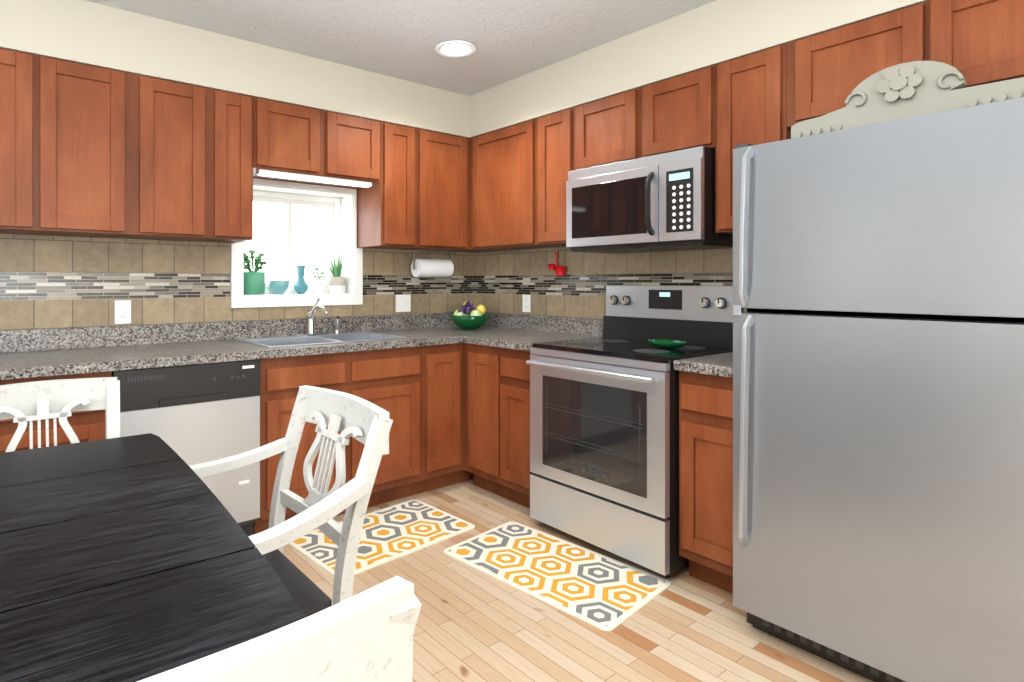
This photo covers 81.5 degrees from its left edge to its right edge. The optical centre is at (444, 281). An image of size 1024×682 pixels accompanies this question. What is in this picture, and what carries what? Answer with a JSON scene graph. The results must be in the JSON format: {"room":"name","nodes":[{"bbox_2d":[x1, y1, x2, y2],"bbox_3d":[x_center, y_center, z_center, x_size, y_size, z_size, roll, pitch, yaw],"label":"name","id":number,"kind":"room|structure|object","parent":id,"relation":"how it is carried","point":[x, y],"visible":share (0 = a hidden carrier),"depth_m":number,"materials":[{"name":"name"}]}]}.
{"room":"kitchen","nodes":[
{"label":"kitchen","id":0,"kind":"room"},
{"bbox_2d":[0,184,470,330],"bbox_3d":[-2.006,-0.004,2.822,5.750,2.480,0.220,0,0,-38],"label":"wall","id":1,"kind":"structure","parent":0,"point":[230,282],"depth_m":3.30,"materials":[{"name":"beige tile"}]},
{"bbox_2d":[0,48,59,235],"bbox_3d":[-1.966,-0.591,2.504,0.509,0.746,0.328,0,0,-38],"label":"upper cabinet","id":2,"kind":"object","parent":1,"relation":"attached to","point":[29,83],"depth_m":2.47,"materials":[{"name":"brown wood"}]},
{"bbox_2d":[60,59,135,238],"bbox_3d":[-1.704,-0.591,2.705,0.434,0.746,0.328,0,0,-38],"label":"upper cabinet","id":3,"kind":"object","parent":1,"relation":"attached to","point":[86,150],"depth_m":2.63,"materials":[{"name":"brown wood"}]},
{"bbox_2d":[136,74,215,241],"bbox_3d":[-1.396,-0.591,2.942,0.343,0.746,0.328,0,0,-38],"label":"upper cabinet","id":4,"kind":"object","parent":1,"relation":"attached to","point":[176,121],"depth_m":2.83,"materials":[{"name":"brown wood"}]},
{"bbox_2d":[0,312,455,351],"bbox_3d":[-1.206,0.270,3.282,3.617,0.101,0.020,0,0,-38],"label":"backsplash","id":5,"kind":"structure","parent":1,"relation":"attached to","point":[28,340],"depth_m":3.16,"materials":[{"name":"grey stone"}]},
{"bbox_2d":[208,89,259,242],"bbox_3d":[-1.173,-0.591,3.113,0.221,0.746,0.328,0,0,-38],"label":"upper cabinet","id":6,"kind":"object","parent":1,"relation":"attached to","point":[237,115],"depth_m":3.01,"materials":[{"name":"brown wood"}]},
{"bbox_2d":[0,234,474,329],"bbox_3d":[-1.211,0.001,3.290,3.620,0.434,0.006,0,0,-38],"label":"backsplash","id":7,"kind":"structure","parent":1,"relation":"attached to","point":[55,282],"depth_m":3.06,"materials":[{"name":"tile"}]},
{"bbox_2d":[115,300,130,323],"bbox_3d":[-1.619,0.151,2.967,0.072,0.116,0.007,0,0,-38],"label":"electrical outlet","id":8,"kind":"object","parent":7,"relation":"attached to","point":[122,311],"visible":1,"depth_m":2.96,"materials":[{"name":"white plastic"}]},
{"bbox_2d":[396,295,410,311],"bbox_3d":[-0.280,0.144,3.992,0.118,0.116,0.014,0,0,-38],"label":"outlet","id":9,"kind":"object","parent":7,"relation":"attached to","point":[403,303],"visible":1,"depth_m":3.99,"materials":[{"name":"white plastic"}]},
{"bbox_2d":[260,98,327,183],"bbox_3d":[-0.929,-0.779,3.300,0.388,0.370,0.328,0,0,-38],"label":"upper cabinet","id":10,"kind":"object","parent":1,"relation":"attached to","point":[293,138],"depth_m":3.19,"materials":[{"name":"brown wood"}]},
{"bbox_2d":[256,169,371,187],"bbox_3d":[-0.720,-0.579,3.324,0.680,0.027,0.050,0,0,-38],"label":"under-cabinet light","id":11,"kind":"object","parent":10,"relation":"attached to","point":[286,175],"visible":1,"depth_m":3.28,"materials":[{"name":"white plastic"}]},
{"bbox_2d":[231,178,362,307],"bbox_3d":[-0.930,-0.224,3.634,0.831,0.736,0.234,0,0,-38],"label":"window","id":12,"kind":"structure","parent":1,"relation":"in","point":[342,218],"depth_m":3.69,"materials":[{"name":"white"}]},
{"bbox_2d":[244,250,266,294],"bbox_3d":[-1.121,-0.057,3.451,0.158,0.261,0.137,0,0,-38],"label":"plant pot","id":13,"kind":"object","parent":12,"relation":"on","point":[254,281],"visible":0.98,"depth_m":3.41,"materials":[{"name":"green ceramic"}]},
{"bbox_2d":[268,280,289,293],"bbox_3d":[-0.998,0.032,3.546,0.128,0.083,0.127,0,0,-38],"label":"bowl","id":14,"kind":"object","parent":12,"relation":"on","point":[278,286],"visible":0.96,"depth_m":3.50,"materials":[{"name":"teal ceramic"}]},
{"bbox_2d":[294,265,307,293],"bbox_3d":[-0.887,-0.014,3.631,0.092,0.175,0.092,0,0,-38],"label":"vase","id":15,"kind":"object","parent":12,"relation":"on","point":[300,286],"visible":1,"depth_m":3.61,"materials":[{"name":"teal"}]},
{"bbox_2d":[312,268,325,293],"bbox_3d":[-0.791,-0.008,3.704,0.098,0.163,0.089,0,0,-38],"label":"plant pot","id":16,"kind":"object","parent":12,"relation":"on","point":[319,285],"visible":1,"depth_m":3.67,"materials":[{"name":"white ceramic"}]},
{"bbox_2d":[328,251,345,293],"bbox_3d":[-0.691,-0.062,3.781,0.112,0.270,0.112,0,0,-38],"label":"aloe plant","id":17,"kind":"object","parent":12,"relation":"on","point":[337,283],"visible":1,"depth_m":3.75,"materials":[{"name":"green plant"}]},
{"bbox_2d":[312,111,387,191],"bbox_3d":[-0.624,-0.779,3.534,0.382,0.370,0.328,0,0,-38],"label":"upper cabinet","id":18,"kind":"object","parent":1,"relation":"attached to","point":[357,146],"depth_m":3.43,"materials":[{"name":"brown wood"}]},
{"bbox_2d":[357,123,431,250],"bbox_3d":[-0.342,-0.591,3.751,0.330,0.746,0.328,0,0,-38],"label":"upper cabinet","id":19,"kind":"object","parent":1,"relation":"attached to","point":[397,214],"depth_m":3.64,"materials":[{"name":"brown wood"}]},
{"bbox_2d":[428,131,459,251],"bbox_3d":[-0.141,-0.591,3.906,0.481,0.746,0.328,0,0,-38],"label":"upper cabinet","id":20,"kind":"object","parent":1,"relation":"attached to","point":[445,147],"depth_m":3.83,"materials":[{"name":"brown wood"}]},
{"bbox_2d":[411,249,453,276],"bbox_3d":[-0.085,-0.125,4.007,0.308,0.185,0.124,0,0,-38],"label":"paper towel","id":21,"kind":"object","parent":20,"relation":"hanging from","point":[432,267],"visible":1,"depth_m":3.95,"materials":[{"name":"white paper"}]},
{"bbox_2d":[86,0,715,95],"bbox_3d":[-0.132,-1.294,0.258,5.900,0.100,6.570,0,0,-38],"label":"ceiling","id":22,"kind":"structure","parent":0,"point":[508,39],"depth_m":2.89,"materials":[{"name":"grey paint"}]},
{"bbox_2d":[0,0,469,137],"bbox_3d":[-1.117,-1.105,3.167,3.620,0.276,0.314,0,0,-38],"label":"soffit","id":23,"kind":"structure","parent":22,"relation":"attached to","point":[91,33],"depth_m":2.94,"materials":[{"name":"beige paint"}]},
{"bbox_2d":[435,40,476,57],"bbox_3d":[0.057,-1.236,3.133,0.224,0.014,0.224,0,0,-38],"label":"recessed light","id":24,"kind":"object","parent":22,"relation":"in","point":[455,48],"visible":0.98,"depth_m":3.12,"materials":[{"name":"white glass"}]},
{"bbox_2d":[470,0,927,137],"bbox_3d":[1.156,-1.105,2.920,0.314,0.276,2.844,0,0,-38],"label":"soffit","id":25,"kind":"structure","parent":22,"relation":"attached to","point":[712,33],"depth_m":2.80,"materials":[{"name":"beige paint"}]},
{"bbox_2d":[477,247,591,318],"bbox_3d":[2.170,-0.004,1.981,0.150,2.480,6.200,0,0,-38],"label":"wall","id":26,"kind":"structure","parent":0,"point":[530,249],"depth_m":3.95,"materials":[{"name":"beige tile"}]},
{"bbox_2d":[460,116,543,251],"bbox_3d":[0.463,-0.591,3.749,0.400,0.746,0.696,0,0,-38],"label":"upper cabinet","id":27,"kind":"object","parent":26,"relation":"attached to","point":[502,170],"depth_m":3.69,"materials":[{"name":"brown wood"}]},
{"bbox_2d":[484,312,602,335],"bbox_3d":[0.924,0.270,3.461,0.020,0.101,2.292,0,0,-38],"label":"backsplash","id":28,"kind":"structure","parent":26,"relation":"attached to","point":[582,326],"depth_m":3.79,"materials":[{"name":"grey stone"}]},
{"bbox_2d":[544,107,575,247],"bbox_3d":[0.745,-0.591,3.441,0.328,0.746,0.290,0,0,-38],"label":"upper cabinet","id":29,"kind":"object","parent":26,"relation":"attached to","point":[559,127],"depth_m":3.34,"materials":[{"name":"brown wood"}]},
{"bbox_2d":[548,247,566,275],"bbox_3d":[0.702,-0.128,3.698,0.076,0.178,0.135,0,0,-38],"label":"cups","id":30,"kind":"object","parent":29,"relation":"hanging from","point":[560,270],"visible":0.96,"depth_m":3.66,"materials":[{"name":"red plastic"}]},
{"bbox_2d":[576,89,635,169],"bbox_3d":[0.958,-0.781,3.163,0.328,0.365,0.408,0,0,-38],"label":"upper cabinet","id":31,"kind":"object","parent":26,"relation":"attached to","point":[605,127],"depth_m":3.06,"materials":[{"name":"brown wood"}]},
{"bbox_2d":[475,247,746,318],"bbox_3d":[0.928,0.001,3.471,0.006,0.434,2.312,0,0,-38],"label":"backsplash","id":32,"kind":"structure","parent":26,"relation":"attached to","point":[505,281],"depth_m":3.61,"materials":[{"name":"tile"}]},
{"bbox_2d":[522,295,530,311],"bbox_3d":[0.546,0.144,3.957,0.007,0.116,0.072,0,0,-38],"label":"electrical outlet","id":33,"kind":"object","parent":32,"relation":"attached to","point":[526,303],"visible":1,"depth_m":3.95,"materials":[{"name":"white plastic"}]},
{"bbox_2d":[636,65,715,158],"bbox_3d":[1.197,-0.781,2.852,0.328,0.365,0.376,0,0,-38],"label":"upper cabinet","id":34,"kind":"object","parent":26,"relation":"attached to","point":[677,113],"depth_m":2.75,"materials":[{"name":"brown wood"}]},
{"bbox_2d":[566,146,732,253],"bbox_3d":[1.022,-0.377,2.968,0.462,0.430,0.756,0,0,-38],"label":"microwave","id":35,"kind":"object","parent":34,"relation":"attached to","point":[661,202],"visible":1,"depth_m":2.78,"materials":[{"name":"silver metal"}]},
{"bbox_2d":[712,43,790,233],"bbox_3d":[1.402,-0.591,2.586,0.328,0.746,0.295,0,0,-38],"label":"upper cabinet","id":36,"kind":"object","parent":26,"relation":"attached to","point":[752,89],"depth_m":2.50,"materials":[{"name":"brown wood"}]},
{"bbox_2d":[788,10,895,131],"bbox_3d":[1.651,-0.794,2.261,0.328,0.340,0.520,0,0,-38],"label":"upper cabinet","id":37,"kind":"object","parent":26,"relation":"attached to","point":[824,68],"depth_m":2.23,"materials":[{"name":"brown wood"}]},
{"bbox_2d":[896,0,1023,88],"bbox_3d":[1.871,-0.794,1.975,0.328,0.340,0.472,0,0,-38],"label":"upper cabinet","id":38,"kind":"object","parent":26,"relation":"attached to","point":[983,40],"depth_m":1.93,"materials":[{"name":"brown wood"}]},
{"bbox_2d":[284,479,873,681],"bbox_3d":[-0.132,1.286,0.258,5.900,0.100,6.570,0,0,-38],"label":"floor","id":39,"kind":"structure","parent":0,"point":[473,624],"depth_m":2.09,"materials":[{"name":"brown wood"}]},
{"bbox_2d":[0,372,111,452],"bbox_3d":[-1.761,0.798,2.479,0.553,0.875,0.619,0,0,-38],"label":"base cabinet","id":40,"kind":"object","parent":39,"relation":"on","point":[90,425],"depth_m":2.30,"materials":[{"name":"brown wood"}]},
{"bbox_2d":[0,340,279,379],"bbox_3d":[-1.720,0.341,2.498,1.847,0.040,0.638,0,0,-38],"label":"countertop","id":41,"kind":"structure","parent":40,"relation":"on","point":[53,361],"depth_m":2.58,"materials":[{"name":"grey stone"}]},
{"bbox_2d":[236,332,408,347],"bbox_3d":[-0.678,0.403,3.305,0.820,0.176,0.490,0,0,-38],"label":"sink","id":42,"kind":"object","parent":41,"relation":"in","point":[275,342],"visible":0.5,"depth_m":3.37,"materials":[{"name":"silver metal"}]},
{"bbox_2d":[293,297,340,335],"bbox_3d":[-0.698,0.202,3.440,0.292,0.224,0.234,0,0,-38],"label":"faucet","id":43,"kind":"object","parent":42,"relation":"on","point":[311,315],"visible":1,"depth_m":3.46,"materials":[{"name":"silver metal"}]},
{"bbox_2d":[0,377,119,451],"bbox_3d":[-1.182,0.786,1.758,0.470,0.908,0.569,0,0,-38],"label":"chair","id":44,"kind":"object","parent":39,"relation":"on","point":[21,404],"visible":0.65,"depth_m":1.97,"materials":[{"name":"white wood"}]},
{"bbox_2d":[0,433,305,681],"bbox_3d":[-1.353,0.856,0.753,2.023,0.760,1.325,0,0,-35],"label":"dining table","id":45,"kind":"object","parent":39,"relation":"on","point":[134,558],"visible":0.88,"depth_m":0.98,"materials":[{"name":"black wood"}]},
{"bbox_2d":[112,359,259,535],"bbox_3d":[-1.285,0.801,2.821,0.608,0.870,0.600,0,0,-38],"label":"dishwasher","id":46,"kind":"object","parent":39,"relation":"on","point":[194,414],"visible":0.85,"depth_m":2.64,"materials":[{"name":"grey metal"}]},
{"bbox_2d":[137,576,421,681],"bbox_3d":[-0.366,0.786,0.728,0.470,0.908,0.569,0,0,-38],"label":"chair","id":47,"kind":"object","parent":39,"relation":"on","point":[365,636],"visible":1,"depth_m":0.58,"materials":[{"name":"white wood"}]},
{"bbox_2d":[189,385,392,616],"bbox_3d":[-0.504,0.786,1.567,0.574,0.908,0.658,0,0,-38],"label":"end chair","id":48,"kind":"object","parent":39,"relation":"on","point":[367,424],"visible":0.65,"depth_m":1.61,"materials":[{"name":"white wood"}]},
{"bbox_2d":[253,364,427,534],"bbox_3d":[-0.682,0.886,3.307,0.928,0.700,0.619,0,0,-38],"label":"base cabinet","id":49,"kind":"object","parent":39,"relation":"on","point":[402,472],"depth_m":3.10,"materials":[{"name":"brown wood"}]},
{"bbox_2d":[289,500,474,575],"bbox_3d":[-0.302,1.232,2.895,0.800,0.007,0.500,0,0,-42],"label":"area rug","id":50,"kind":"object","parent":39,"relation":"on","point":[390,533],"visible":0.71,"depth_m":2.86,"materials":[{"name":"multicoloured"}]},
{"bbox_2d":[452,340,507,498],"bbox_3d":[0.433,0.798,3.547,0.694,0.875,0.398,0,0,-38],"label":"base cabinet","id":51,"kind":"object","parent":39,"relation":"on","point":[479,371],"depth_m":3.43,"materials":[{"name":"brown wood"}]},
{"bbox_2d":[364,325,531,347],"bbox_3d":[0.028,0.341,3.840,0.980,0.040,0.638,0,0,-38],"label":"countertop","id":52,"kind":"structure","parent":51,"relation":"on","point":[422,337],"depth_m":3.68,"materials":[{"name":"grey stone"}]},
{"bbox_2d":[449,301,490,329],"bbox_3d":[0.168,0.222,3.974,0.290,0.197,0.290,0,0,-38],"label":"fruit bowl","id":53,"kind":"object","parent":52,"relation":"on","point":[468,316],"visible":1,"depth_m":3.90,"materials":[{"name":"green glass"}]},
{"bbox_2d":[464,332,602,351],"bbox_3d":[0.538,0.341,3.456,0.638,0.040,0.593,0,0,-38],"label":"countertop","id":54,"kind":"structure","parent":51,"relation":"on","point":[518,341],"depth_m":3.39,"materials":[{"name":"grey stone"}]},
{"bbox_2d":[508,348,532,507],"bbox_3d":[0.615,0.798,3.373,0.618,0.875,0.368,0,0,-38],"label":"base cabinet","id":55,"kind":"object","parent":39,"relation":"on","point":[519,472],"depth_m":3.17,"materials":[{"name":"brown wood"}]},
{"bbox_2d":[444,521,670,630],"bbox_3d":[0.460,1.232,2.559,0.500,0.007,0.860,0,0,-44],"label":"area rug","id":56,"kind":"object","parent":39,"relation":"on","point":[599,591],"visible":1,"depth_m":2.49,"materials":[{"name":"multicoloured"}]},
{"bbox_2d":[526,286,732,576],"bbox_3d":[0.904,0.628,2.878,0.727,1.215,0.760,0,0,-38],"label":"range","id":57,"kind":"object","parent":39,"relation":"on","point":[604,440],"visible":0.88,"depth_m":2.69,"materials":[{"name":"silver metal"}]},
{"bbox_2d":[647,339,686,347],"bbox_3d":[1.045,0.294,2.782,0.120,0.032,0.197,0,0,-38],"label":"dish","id":58,"kind":"object","parent":57,"relation":"on","point":[662,343],"visible":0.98,"depth_m":2.75,"materials":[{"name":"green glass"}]},
{"bbox_2d":[679,372,732,593],"bbox_3d":[1.290,0.798,2.494,0.618,0.875,0.309,0,0,-38],"label":"base cabinet","id":59,"kind":"object","parent":39,"relation":"on","point":[705,402],"depth_m":2.34,"materials":[{"name":"brown wood"}]},
{"bbox_2d":[674,352,732,379],"bbox_3d":[1.282,0.341,2.487,0.638,0.040,0.311,0,0,-38],"label":"countertop","id":60,"kind":"structure","parent":59,"relation":"on","point":[721,364],"depth_m":2.35,"materials":[{"name":"grey stone"}]},
{"bbox_2d":[733,97,1023,681],"bbox_3d":[1.542,0.378,1.957,0.817,1.716,0.827,0,0,-38],"label":"refrigerator","id":61,"kind":"object","parent":39,"relation":"on","point":[878,414],"visible":1,"depth_m":1.72,"materials":[{"name":"grey metal"}]},
{"bbox_2d":[791,61,1023,138],"bbox_3d":[1.466,-0.575,1.835,0.105,0.215,0.705,0,0,-38],"label":"pediment","id":62,"kind":"object","parent":61,"relation":"on","point":[906,90],"visible":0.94,"depth_m":1.82,"materials":[{"name":"grey paint"}]},
{"label":"outside","id":63,"kind":"structure","parent":0,"visible":0},
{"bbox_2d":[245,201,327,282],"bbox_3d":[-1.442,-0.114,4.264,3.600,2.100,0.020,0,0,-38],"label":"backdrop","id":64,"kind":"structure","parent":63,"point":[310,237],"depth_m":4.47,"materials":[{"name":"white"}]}
]}

